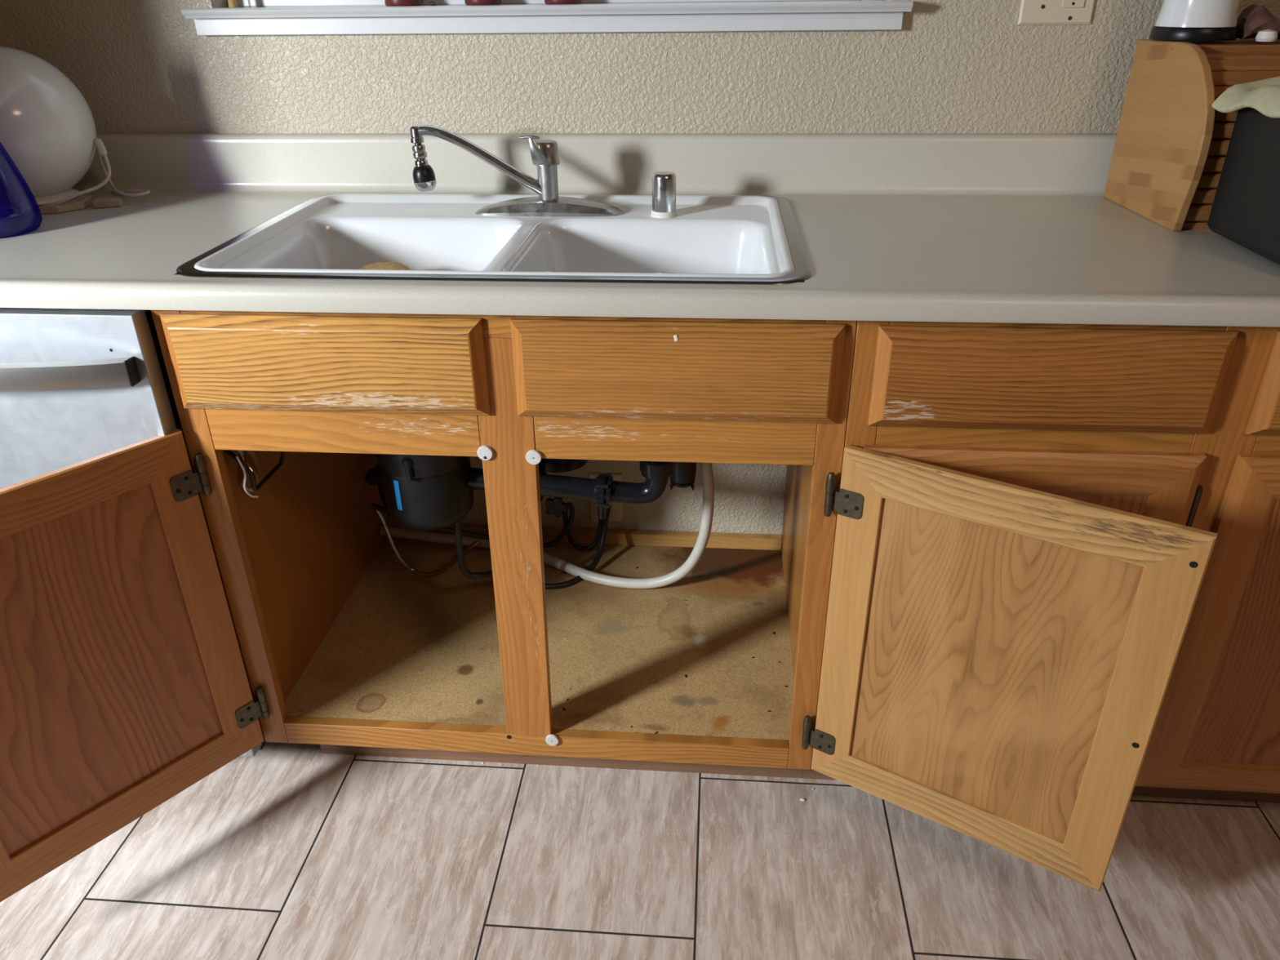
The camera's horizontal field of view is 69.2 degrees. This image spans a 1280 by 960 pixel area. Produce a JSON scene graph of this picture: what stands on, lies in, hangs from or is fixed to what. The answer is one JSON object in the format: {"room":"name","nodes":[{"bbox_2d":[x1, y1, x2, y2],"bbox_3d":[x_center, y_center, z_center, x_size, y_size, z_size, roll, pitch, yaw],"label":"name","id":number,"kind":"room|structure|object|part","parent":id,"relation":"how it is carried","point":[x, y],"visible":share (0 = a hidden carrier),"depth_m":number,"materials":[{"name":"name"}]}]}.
{"room":"kitchen","nodes":[
{"label":"kitchen","id":0,"kind":"room"},
{"bbox_2d":[0,742,1279,959],"bbox_3d":[0.245,1.291,0.245,4.600,0.050,4.215,2,28,4],"label":"floor","id":1,"kind":"structure","parent":0,"point":[307,853],"depth_m":1.45,"materials":[{"name":"tile"}]},
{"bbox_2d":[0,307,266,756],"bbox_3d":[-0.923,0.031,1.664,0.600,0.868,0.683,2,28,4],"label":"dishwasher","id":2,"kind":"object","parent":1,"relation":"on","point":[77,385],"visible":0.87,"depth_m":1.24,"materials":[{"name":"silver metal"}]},
{"bbox_3d":[-0.952,-0.142,1.218,0.567,0.041,0.057,2,28,4],"label":"handle","id":3,"kind":"part","parent":2,"relation":"part of","materials":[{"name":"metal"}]},
{"bbox_2d":[0,310,1217,902],"bbox_3d":[-0.106,0.113,1.487,1.541,0.873,0.974,2,28,4],"label":"base cabinet","id":4,"kind":"object","parent":1,"relation":"on","point":[998,660],"visible":0.96,"depth_m":1.29,"materials":[{"name":"brown wood"}]},
{"bbox_3d":[-0.774,0.261,1.277,0.007,0.467,0.323,21,35,35],"label":"door panel","id":5,"kind":"part","parent":4,"relation":"part of","materials":[{"name":"brown wood"}]},
{"bbox_3d":[-0.774,0.261,1.277,0.019,0.572,0.428,21,35,35],"label":"door","id":6,"kind":"part","parent":4,"relation":"part of","materials":[{"name":"brown wood"}]},
{"bbox_2d":[222,449,284,497],"bbox_3d":[-0.589,-0.046,1.404,0.049,0.111,0.133,2,28,4],"label":"cable","id":7,"kind":"object","parent":4,"relation":"attached to","point":[243,465],"visible":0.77,"depth_m":1.37,"materials":[{"name":"white plastic"}]},
{"bbox_3d":[-0.598,0.009,1.693,0.012,0.873,0.592,2,28,4],"label":"panel","id":8,"kind":"part","parent":4,"relation":"part of","materials":[{"name":"brown wood"}]},
{"bbox_3d":[-0.409,-0.076,1.284,0.383,0.078,0.019,2,28,4],"label":"rail","id":9,"kind":"part","parent":4,"relation":"part of","materials":[{"name":"brown wood"}]},
{"bbox_2d":[370,502,602,551],"bbox_3d":[-0.281,0.094,1.884,0.492,0.213,0.051,-14,31,-23],"label":"power cord","id":10,"kind":"object","parent":4,"relation":"on","point":[567,523],"visible":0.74,"depth_m":1.95,"materials":[{"name":"black rubber"}]},
{"bbox_3d":[-0.184,-0.204,1.195,0.836,0.038,0.019,2,28,4],"label":"rail","id":11,"kind":"part","parent":4,"relation":"part of","materials":[{"name":"brown wood"}]},
{"bbox_3d":[-0.177,0.432,1.533,0.836,0.044,0.019,2,28,4],"label":"rail","id":12,"kind":"part","parent":4,"relation":"part of","materials":[{"name":"brown wood"}]},
{"bbox_2d":[379,462,714,589],"bbox_3d":[-0.211,-0.060,1.833,0.741,0.545,0.073,8,29,17],"label":"hose","id":13,"kind":"object","parent":4,"relation":"on","point":[706,469],"visible":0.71,"depth_m":1.87,"materials":[{"name":"plastic"}]},
{"bbox_3d":[-0.130,0.123,2.038,0.875,0.029,0.019,2,28,4],"label":"rail","id":14,"kind":"part","parent":4,"relation":"part of","materials":[{"name":"brown wood"}]},
{"bbox_2d":[0,133,1279,327],"bbox_3d":[-0.014,-0.407,1.392,2.444,0.130,0.646,2,28,4],"label":"countertop","id":15,"kind":"structure","parent":4,"relation":"on","point":[1008,228],"depth_m":1.42,"materials":[{"name":"grey laminate"}]},
{"bbox_2d":[0,142,42,237],"bbox_3d":[-1.004,-0.509,1.380,0.132,0.278,0.132,2,28,4],"label":"glass vase","id":16,"kind":"object","parent":15,"relation":"on","point":[20,211],"visible":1,"depth_m":1.41,"materials":[{"name":"blue glass"}]},
{"bbox_2d":[38,195,93,214],"bbox_3d":[-1.028,-0.468,1.586,0.150,0.013,0.084,-7,29,-12],"label":"wood block","id":17,"kind":"object","parent":15,"relation":"on","point":[80,202],"visible":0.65,"depth_m":1.57,"materials":[{"name":"brown wood"}]},
{"bbox_2d":[0,46,150,205],"bbox_3d":[-1.035,-0.590,1.557,0.240,0.253,0.268,21,35,35],"label":"globe lamp","id":18,"kind":"object","parent":15,"relation":"on","point":[48,130],"visible":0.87,"depth_m":1.50,"materials":[{"name":"white glass"}]},
{"bbox_3d":[-1.044,-0.595,1.542,0.240,0.230,0.240,2,28,4],"label":"lamp shade","id":19,"kind":"part","parent":18,"relation":"part of","materials":[{"name":"white glass"}]},
{"bbox_3d":[-0.929,-0.538,1.606,0.134,0.114,0.172,2,28,4],"label":"cord","id":20,"kind":"part","parent":18,"relation":"part of","materials":[{"name":"white plastic"}]},
{"bbox_2d":[93,137,107,155],"bbox_3d":[-0.921,-0.569,1.585,0.021,0.029,0.012,20,34,34],"label":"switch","id":21,"kind":"object","parent":18,"relation":"attached to","point":[98,143],"depth_m":1.58,"materials":[{"name":"white plastic"}]},
{"bbox_2d":[91,196,123,208],"bbox_3d":[-0.924,-0.482,1.609,0.044,0.012,0.032,-11,30,-18],"label":"wood block","id":22,"kind":"object","parent":15,"relation":"on","point":[111,202],"visible":1,"depth_m":1.60,"materials":[{"name":"brown wood"}]},
{"bbox_2d":[176,192,811,284],"bbox_3d":[-0.182,-0.294,1.460,0.844,0.206,0.545,2,28,4],"label":"sink","id":23,"kind":"object","parent":15,"relation":"in","point":[713,239],"visible":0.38,"depth_m":1.52,"materials":[{"name":"ceramic"}]},
{"bbox_2d":[357,262,412,270],"bbox_3d":[-0.395,-0.285,1.492,0.129,0.123,0.104,2,28,4],"label":"sponge","id":24,"kind":"object","parent":23,"relation":"in","point":[380,265],"visible":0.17,"depth_m":1.46,"materials":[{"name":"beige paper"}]},
{"bbox_2d":[374,453,474,530],"bbox_3d":[-0.371,-0.075,1.574,0.178,0.318,0.183,2,28,4],"label":"garbage disposal","id":25,"kind":"object","parent":23,"relation":"attached to","point":[422,492],"visible":0.35,"depth_m":1.55,"materials":[{"name":"grey plastic"}]},
{"bbox_2d":[453,503,611,589],"bbox_3d":[-0.186,0.099,1.838,0.079,0.264,0.420,24,37,39],"label":"power cord","id":26,"kind":"object","parent":25,"relation":"attached to","point":[457,527],"visible":0.63,"depth_m":1.88,"materials":[{"name":"black rubber"}]},
{"bbox_2d":[467,461,675,519],"bbox_3d":[-0.121,-0.066,1.564,0.360,0.323,0.060,2,28,4],"label":"drain pipe","id":27,"kind":"object","parent":23,"relation":"attached to","point":[603,491],"visible":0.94,"depth_m":1.59,"materials":[{"name":"black plastic"}]},
{"bbox_2d":[538,458,588,502],"bbox_3d":[-0.159,-0.086,1.748,0.136,0.250,0.338,2,28,4],"label":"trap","id":28,"kind":"object","parent":27,"relation":"attached to","point":[545,465],"visible":0.03,"depth_m":1.67,"materials":[{"name":"black plastic"}]},
{"bbox_2d":[650,171,677,217],"bbox_3d":[0.039,-0.467,1.516,0.044,0.070,0.044,2,28,4],"label":"air gap","id":29,"kind":"object","parent":23,"relation":"on","point":[664,183],"visible":1,"depth_m":1.50,"materials":[{"name":"silver metal"}]},
{"bbox_2d":[669,462,697,490],"bbox_3d":[0.076,-0.098,1.632,0.052,0.245,0.052,2,28,4],"label":"pipe","id":30,"kind":"object","parent":23,"relation":"attached to","point":[683,476],"visible":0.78,"depth_m":1.66,"materials":[{"name":"black plastic"}]},
{"bbox_2d":[409,124,623,216],"bbox_3d":[-0.203,-0.511,1.529,0.348,0.141,0.065,2,28,4],"label":"kitchen faucet","id":31,"kind":"object","parent":15,"relation":"on","point":[544,153],"visible":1,"depth_m":1.53,"materials":[{"name":"silver metal"}]},
{"bbox_3d":[-0.364,-0.561,1.510,0.022,0.030,0.022,2,28,4],"label":"spout","id":32,"kind":"part","parent":31,"relation":"part of","materials":[{"name":"silver metal"}]},
{"bbox_3d":[-0.257,-0.523,1.522,0.207,0.112,0.023,0,28,2],"label":"spout","id":33,"kind":"part","parent":31,"relation":"part of","materials":[{"name":"silver metal"}]},
{"bbox_3d":[-0.168,-0.530,1.488,0.048,0.046,0.016,2,28,4],"label":"lever","id":34,"kind":"part","parent":31,"relation":"part of","materials":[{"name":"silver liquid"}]},
{"bbox_3d":[-0.152,-0.460,1.554,0.248,0.026,0.062,2,28,4],"label":"plate","id":35,"kind":"part","parent":31,"relation":"part of","materials":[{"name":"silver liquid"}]},
{"bbox_2d":[1103,39,1279,231],"bbox_3d":[0.977,-0.529,1.407,0.380,0.248,0.271,0,28,2],"label":"bread box","id":36,"kind":"object","parent":15,"relation":"on","point":[1171,145],"visible":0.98,"depth_m":1.36,"materials":[{"name":"brown wood"}]},
{"bbox_3d":[0.795,-0.531,1.413,0.014,0.248,0.271,0,28,2],"label":"panel","id":37,"kind":"part","parent":36,"relation":"part of","materials":[{"name":"brown wood"}]},
{"bbox_2d":[1149,0,1239,41],"bbox_3d":[0.837,-0.758,1.361,0.117,0.202,0.117,2,28,4],"label":"kettle","id":38,"kind":"object","parent":36,"relation":"on","point":[1192,20],"visible":1,"depth_m":1.36,"materials":[{"name":"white plastic"}]},
{"bbox_2d":[1236,4,1279,39],"bbox_3d":[0.976,-0.680,1.376,0.167,0.046,0.092,2,28,4],"label":"wrapper","id":39,"kind":"object","parent":36,"relation":"on","point":[1253,19],"visible":0.74,"depth_m":1.36,"materials":[{"name":"pink plastic"}]},
{"bbox_2d":[1255,29,1277,41],"bbox_3d":[0.908,-0.644,1.343,0.028,0.016,0.028,2,28,4],"label":"lid","id":40,"kind":"object","parent":36,"relation":"on","point":[1267,35],"visible":1,"depth_m":1.33,"materials":[{"name":"white plastic"}]},
{"bbox_2d":[1207,106,1279,265],"bbox_3d":[0.943,-0.375,1.185,0.275,0.184,0.242,2,28,4],"label":"toaster","id":41,"kind":"object","parent":15,"relation":"on","point":[1245,211],"visible":0.91,"depth_m":1.23,"materials":[{"name":"black plastic"}]},
{"bbox_2d":[1211,75,1279,118],"bbox_3d":[0.914,-0.474,1.159,0.272,0.047,0.255,2,28,4],"label":"folded cloth","id":42,"kind":"object","parent":41,"relation":"on","point":[1263,95],"visible":1,"depth_m":1.21,"materials":[{"name":"beige fabric"}]},
{"bbox_3d":[0.046,-0.063,1.249,0.377,0.078,0.019,2,28,4],"label":"rail","id":43,"kind":"part","parent":4,"relation":"part of","materials":[{"name":"brown wood"}]},
{"bbox_3d":[0.286,0.034,1.626,0.012,0.873,0.592,2,28,4],"label":"panel","id":44,"kind":"part","parent":4,"relation":"part of","materials":[{"name":"brown wood"}]},
{"bbox_3d":[0.455,0.259,1.252,0.323,0.467,0.007,16,32,29],"label":"door panel","id":45,"kind":"part","parent":4,"relation":"part of","materials":[{"name":"brown wood"}]},
{"label":"door","id":46,"kind":"part","parent":4,"relation":"part of","materials":[{"name":"brown wood"}]},
{"bbox_2d":[801,320,1279,803],"bbox_3d":[0.753,0.056,1.574,0.914,0.873,0.630,2,28,4],"label":"base cabinet","id":47,"kind":"object","parent":1,"relation":"on","point":[1178,424],"visible":0.41,"depth_m":1.19,"materials":[{"name":"brown wood"}]},
{"bbox_3d":[0.509,-0.050,1.214,0.398,0.078,0.019,2,28,4],"label":"rail","id":48,"kind":"part","parent":47,"relation":"part of","materials":[{"name":"brown wood"}]},
{"bbox_3d":[0.511,0.216,1.333,0.429,0.572,0.019,2,28,4],"label":"door","id":49,"kind":"part","parent":47,"relation":"part of","materials":[{"name":"brown wood"}]},
{"bbox_3d":[0.506,-0.122,1.154,0.423,0.134,0.018,2,28,4],"label":"drawer","id":50,"kind":"part","parent":47,"relation":"part of","materials":[{"name":"brown wood"}]},
{"bbox_3d":[0.508,-0.184,1.143,0.398,0.038,0.019,2,28,4],"label":"rail","id":51,"kind":"part","parent":47,"relation":"part of","materials":[{"name":"brown wood"}]},
{"bbox_3d":[0.511,0.216,1.333,0.324,0.467,0.007,2,28,4],"label":"door panel","id":52,"kind":"part","parent":47,"relation":"part of","materials":[{"name":"brown wood"}]},
{"bbox_3d":[0.967,0.229,1.298,0.400,0.572,0.019,2,28,4],"label":"door","id":53,"kind":"part","parent":47,"relation":"part of","materials":[{"name":"brown wood"}]},
{"bbox_3d":[0.969,0.465,1.447,0.360,0.044,0.019,2,28,4],"label":"rail","id":54,"kind":"part","parent":47,"relation":"part of","materials":[{"name":"brown wood"}]},
{"bbox_3d":[0.967,0.229,1.298,0.295,0.467,0.007,2,28,4],"label":"door panel","id":55,"kind":"part","parent":47,"relation":"part of","materials":[{"name":"brown wood"}]},
{"bbox_3d":[0.958,-0.109,1.120,0.389,0.134,0.018,2,28,4],"label":"drawer","id":56,"kind":"part","parent":47,"relation":"part of","materials":[{"name":"brown wood"}]},
{"bbox_3d":[0.963,-0.037,1.180,0.360,0.078,0.019,2,28,4],"label":"rail","id":57,"kind":"part","parent":47,"relation":"part of","materials":[{"name":"brown wood"}]},
{"bbox_2d":[0,0,1279,535],"bbox_3d":[0.405,-0.826,1.572,4.600,2.440,0.130,2,28,4],"label":"wall","id":58,"kind":"structure","parent":0,"point":[139,66],"depth_m":1.62,"materials":[{"name":"paint"}]},
{"bbox_2d":[364,463,390,517],"bbox_3d":[-0.528,0.004,1.946,0.044,0.122,0.135,2,28,4],"label":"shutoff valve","id":59,"kind":"object","parent":58,"relation":"attached to","point":[373,477],"visible":0.56,"depth_m":1.87,"materials":[{"name":"black plastic"}]},
{"bbox_2d":[180,0,913,35],"bbox_3d":[-0.168,-1.172,1.408,1.214,0.884,0.175,2,28,4],"label":"window","id":60,"kind":"structure","parent":58,"relation":"in","point":[251,17],"depth_m":1.55,"materials":[{"name":"white paint"}]},
{"bbox_2d":[227,0,237,7],"bbox_3d":[-0.708,-0.842,1.602,0.014,0.046,0.014,2,28,4],"label":"cork stopper","id":61,"kind":"object","parent":60,"relation":"on","point":[232,3],"visible":1,"depth_m":1.60,"materials":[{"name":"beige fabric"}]},
{"bbox_2d":[384,0,422,5],"bbox_3d":[-0.406,-0.848,1.583,0.065,0.068,0.065,2,28,4],"label":"flower pot","id":62,"kind":"object","parent":60,"relation":"on","point":[388,2],"visible":0.97,"depth_m":1.57,"materials":[{"name":"red ceramic"}]},
{"bbox_2d":[429,1,436,5],"bbox_3d":[-0.350,-0.806,1.568,0.010,0.006,0.008,2,28,4],"label":"clip","id":63,"kind":"object","parent":60,"relation":"on","point":[431,3],"visible":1,"depth_m":1.56,"materials":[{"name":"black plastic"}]},
{"bbox_2d":[464,0,501,4],"bbox_3d":[-0.269,-0.844,1.572,0.062,0.068,0.062,2,28,4],"label":"flower pot","id":64,"kind":"object","parent":60,"relation":"on","point":[466,2],"visible":0.96,"depth_m":1.56,"materials":[{"name":"red ceramic"}]},
{"bbox_3d":[-0.164,-0.812,1.599,1.214,0.015,0.175,2,28,4],"label":"sill","id":65,"kind":"part","parent":60,"relation":"part of","materials":[{"name":"white paint"}]},
{"bbox_2d":[544,0,582,4],"bbox_3d":[-0.131,-0.840,1.562,0.063,0.068,0.063,2,28,4],"label":"flower pot","id":66,"kind":"object","parent":60,"relation":"on","point":[546,2],"visible":0.94,"depth_m":1.55,"materials":[{"name":"red ceramic"}]},
{"bbox_2d":[545,497,567,517],"bbox_3d":[-0.164,0.028,1.917,0.043,0.044,0.124,2,28,4],"label":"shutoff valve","id":67,"kind":"object","parent":58,"relation":"attached to","point":[555,506],"visible":0.9,"depth_m":1.86,"materials":[{"name":"black plastic"}]},
{"bbox_2d":[588,472,622,521],"bbox_3d":[-0.074,0.039,1.997,0.072,0.116,0.008,2,28,4],"label":"outlet plate","id":68,"kind":"object","parent":58,"relation":"attached to","point":[616,509],"visible":0.27,"depth_m":2.01,"materials":[{"name":"beige plastic"}]},
{"bbox_2d":[609,502,613,512],"bbox_3d":[-0.074,0.040,1.994,0.034,0.068,0.003,2,28,4],"label":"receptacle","id":69,"kind":"object","parent":68,"relation":"attached to","point":[612,504],"depth_m":2.00,"materials":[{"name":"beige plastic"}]},
{"bbox_2d":[1017,0,1095,25],"bbox_3d":[0.675,-0.793,1.482,0.116,0.117,0.016,2,28,4],"label":"outlet plate","id":70,"kind":"object","parent":58,"relation":"attached to","point":[1031,11],"visible":1,"depth_m":1.50,"materials":[{"name":"beige plastic"}]},
{"bbox_2d":[1061,0,1084,8],"bbox_3d":[0.698,-0.792,1.481,0.035,0.068,0.003,2,28,4],"label":"receptacle","id":71,"kind":"object","parent":70,"relation":"attached to","point":[1064,3],"depth_m":1.49,"materials":[{"name":"beige plastic"}]}
]}

